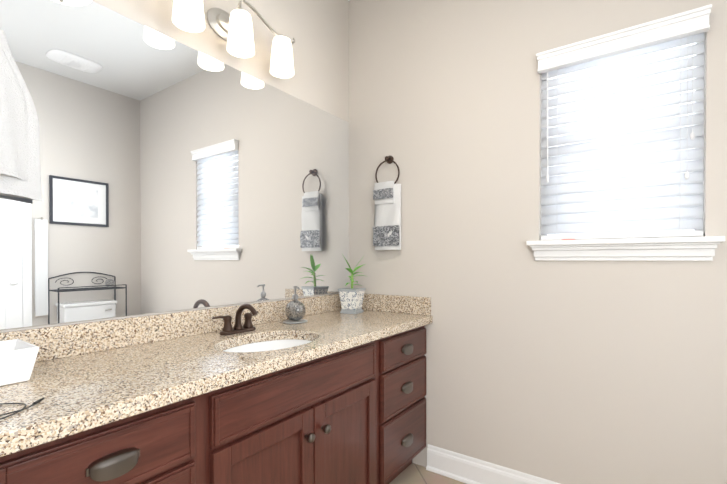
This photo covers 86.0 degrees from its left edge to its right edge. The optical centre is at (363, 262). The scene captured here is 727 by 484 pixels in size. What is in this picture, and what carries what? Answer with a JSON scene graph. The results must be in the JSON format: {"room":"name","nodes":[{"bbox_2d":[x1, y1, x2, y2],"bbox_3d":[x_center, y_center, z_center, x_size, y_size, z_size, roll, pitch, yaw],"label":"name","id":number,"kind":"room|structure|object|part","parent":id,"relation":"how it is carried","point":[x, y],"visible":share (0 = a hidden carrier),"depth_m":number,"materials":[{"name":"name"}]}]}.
{"room":"bathroom","nodes":[
{"label":"bathroom","id":0,"kind":"room"},
{"bbox_2d":[0,0,348,331],"bbox_3d":[-1.089,-0.195,1.156,0.120,2.890,3.540,0,1,35],"label":"wall","id":1,"kind":"structure","parent":0,"point":[318,30],"depth_m":2.04,"materials":[{"name":"paint"}]},
{"bbox_2d":[0,294,341,360],"bbox_3d":[-0.836,0.248,1.393,0.021,0.100,2.620,0,1,35],"label":"backsplash","id":2,"kind":"structure","parent":1,"relation":"attached to","point":[88,337],"depth_m":1.40,"materials":[{"name":"beige stone"}]},
{"bbox_2d":[0,0,348,329],"bbox_3d":[-0.844,-0.341,1.391,0.006,1.062,2.608,0,1,35],"label":"mirror glass","id":3,"kind":"object","parent":1,"relation":"attached to","point":[176,175],"visible":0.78,"depth_m":1.47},
{"bbox_2d":[0,28,41,200],"bbox_3d":[-0.987,-0.403,1.109,0.082,0.453,0.089,0,1,35],"label":"towel","id":4,"kind":"object","parent":3,"relation":"attached to","point":[20,173],"visible":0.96,"depth_m":1.08,"materials":[{"name":"white fabric"}]},
{"bbox_2d":[172,0,294,78],"bbox_3d":[-0.544,-1.011,1.671,0.171,0.228,0.640,0,1,35],"label":"sconce","id":5,"kind":"object","parent":1,"relation":"attached to","point":[234,29],"visible":1,"depth_m":1.65,"materials":[{"name":"white glass"}]},
{"bbox_2d":[389,463,465,483],"bbox_3d":[0.069,1.206,0.354,2.709,0.100,3.299,0,1,35],"label":"floor","id":6,"kind":"structure","parent":0,"point":[412,473],"depth_m":2.07,"materials":[{"name":"tile"}]},
{"bbox_2d":[0,321,432,483],"bbox_3d":[-0.604,0.743,1.237,0.584,0.808,2.617,0,1,35],"label":"bathroom vanity","id":7,"kind":"object","parent":6,"relation":"on","point":[327,392],"depth_m":1.25,"materials":[{"name":"brown wood"}]},
{"bbox_2d":[0,309,431,448],"bbox_3d":[-0.608,0.319,1.234,0.577,0.040,2.620,0,1,35],"label":"countertop","id":8,"kind":"structure","parent":7,"relation":"on","point":[83,388],"depth_m":1.09,"materials":[{"name":"beige stone"}]},
{"bbox_2d":[0,339,38,385],"bbox_3d":[-0.984,0.259,0.927,0.175,0.085,0.295,0,1,35],"label":"box","id":9,"kind":"object","parent":8,"relation":"on","point":[18,357],"visible":1,"depth_m":0.97,"materials":[{"name":"white"}]},
{"bbox_2d":[0,398,44,419],"bbox_3d":[-0.756,0.299,0.763,0.120,0.006,0.216,0,1,35],"label":"cable","id":10,"kind":"object","parent":8,"relation":"on","point":[33,403],"visible":1,"depth_m":0.81,"materials":[{"name":"black plastic"}]},
{"bbox_2d":[212,303,259,336],"bbox_3d":[-0.495,0.234,1.628,0.147,0.124,0.230,0,1,35],"label":"faucet","id":11,"kind":"object","parent":8,"relation":"on","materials":[{"name":"brown metal"}]},
{"bbox_2d":[212,333,319,356],"bbox_3d":[-0.359,0.413,1.497,0.368,0.175,0.496,0,1,35],"label":"sink","id":12,"kind":"object","parent":8,"relation":"in","point":[278,340],"depth_m":1.65,"materials":[{"name":"white ceramic"}]},
{"bbox_2d":[283,286,306,323],"bbox_3d":[-0.335,0.205,1.913,0.112,0.178,0.129,0,1,35],"label":"soap dispenser","id":13,"kind":"object","parent":8,"relation":"on","point":[295,310],"visible":0.98,"depth_m":1.88,"materials":[{"name":"grey glass"}]},
{"bbox_3d":[-0.335,0.290,1.913,0.112,0.007,0.129,0,1,35],"label":"dish","id":14,"kind":"part","parent":13,"relation":"part of","materials":[{"name":"grey ceramic"}]},
{"bbox_2d":[338,257,365,313],"bbox_3d":[-0.054,0.111,2.237,0.176,0.360,0.237,0,1,35],"label":"bamboo plant","id":15,"kind":"object","parent":8,"relation":"on","point":[351,299],"visible":1,"depth_m":2.21,"materials":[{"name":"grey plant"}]},
{"bbox_3d":[-0.067,0.209,2.250,0.130,0.116,0.130,0,1,35],"label":"pot","id":16,"kind":"part","parent":15,"relation":"part of","materials":[{"name":"ceramic"}]},
{"bbox_3d":[-0.067,0.221,2.250,0.136,0.140,0.136,0,1,35],"label":"pot","id":17,"kind":"part","parent":15,"relation":"part of","materials":[{"name":"grey ceramic"}]},
{"bbox_2d":[349,0,726,483],"bbox_3d":[1.051,-0.199,1.743,2.710,2.890,0.120,0,1,35],"label":"wall","id":18,"kind":"structure","parent":0,"point":[587,372],"depth_m":1.89,"materials":[{"name":"paint"}]},
{"bbox_2d":[373,156,400,249],"bbox_3d":[0.138,-0.350,2.268,0.177,0.555,0.066,0,1,35],"label":"towel ring","id":19,"kind":"object","parent":18,"relation":"attached to","point":[387,220],"visible":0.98,"depth_m":2.25,"materials":[{"name":"white fabric"}]},
{"bbox_2d":[374,184,400,249],"bbox_3d":[0.136,-0.260,2.266,0.175,0.375,0.026,0,1,35],"label":"towel","id":20,"kind":"object","parent":19,"relation":"hanging from","point":[387,197],"depth_m":2.25,"materials":[{"name":"white fabric"}]},
{"bbox_2d":[362,293,431,316],"bbox_3d":[0.143,0.241,2.294,0.545,0.100,0.021,0,1,35],"label":"backsplash","id":21,"kind":"structure","parent":18,"relation":"attached to","point":[386,303],"depth_m":2.24,"materials":[{"name":"beige stone"}]},
{"bbox_2d":[426,444,559,483],"bbox_3d":[1.234,1.080,1.535,2.158,0.132,0.025,0,1,35],"label":"baseboard","id":22,"kind":"structure","parent":18,"relation":"attached to","point":[458,466],"depth_m":2.01,"materials":[{"name":"white wood"}]},
{"bbox_2d":[526,4,724,260],"bbox_3d":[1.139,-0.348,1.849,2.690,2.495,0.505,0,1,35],"label":"window","id":23,"kind":"structure","parent":18,"relation":"in","point":[622,135],"depth_m":1.64,"materials":[{"name":"white"}]},
{"bbox_3d":[1.109,-0.522,1.718,0.540,0.795,0.004,0,1,35],"label":"window glass pane","id":24,"kind":"part","parent":23,"relation":"part of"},
{"label":"exterior sky panel","id":25,"kind":"part","parent":23,"relation":"part of","materials":[{"name":"white"}]},
{"bbox_3d":[1.067,-0.053,1.657,0.685,0.092,0.105,0,1,35],"label":"window sill apron","id":26,"kind":"part","parent":23,"relation":"part of","materials":[{"name":"white wood"}]}
]}

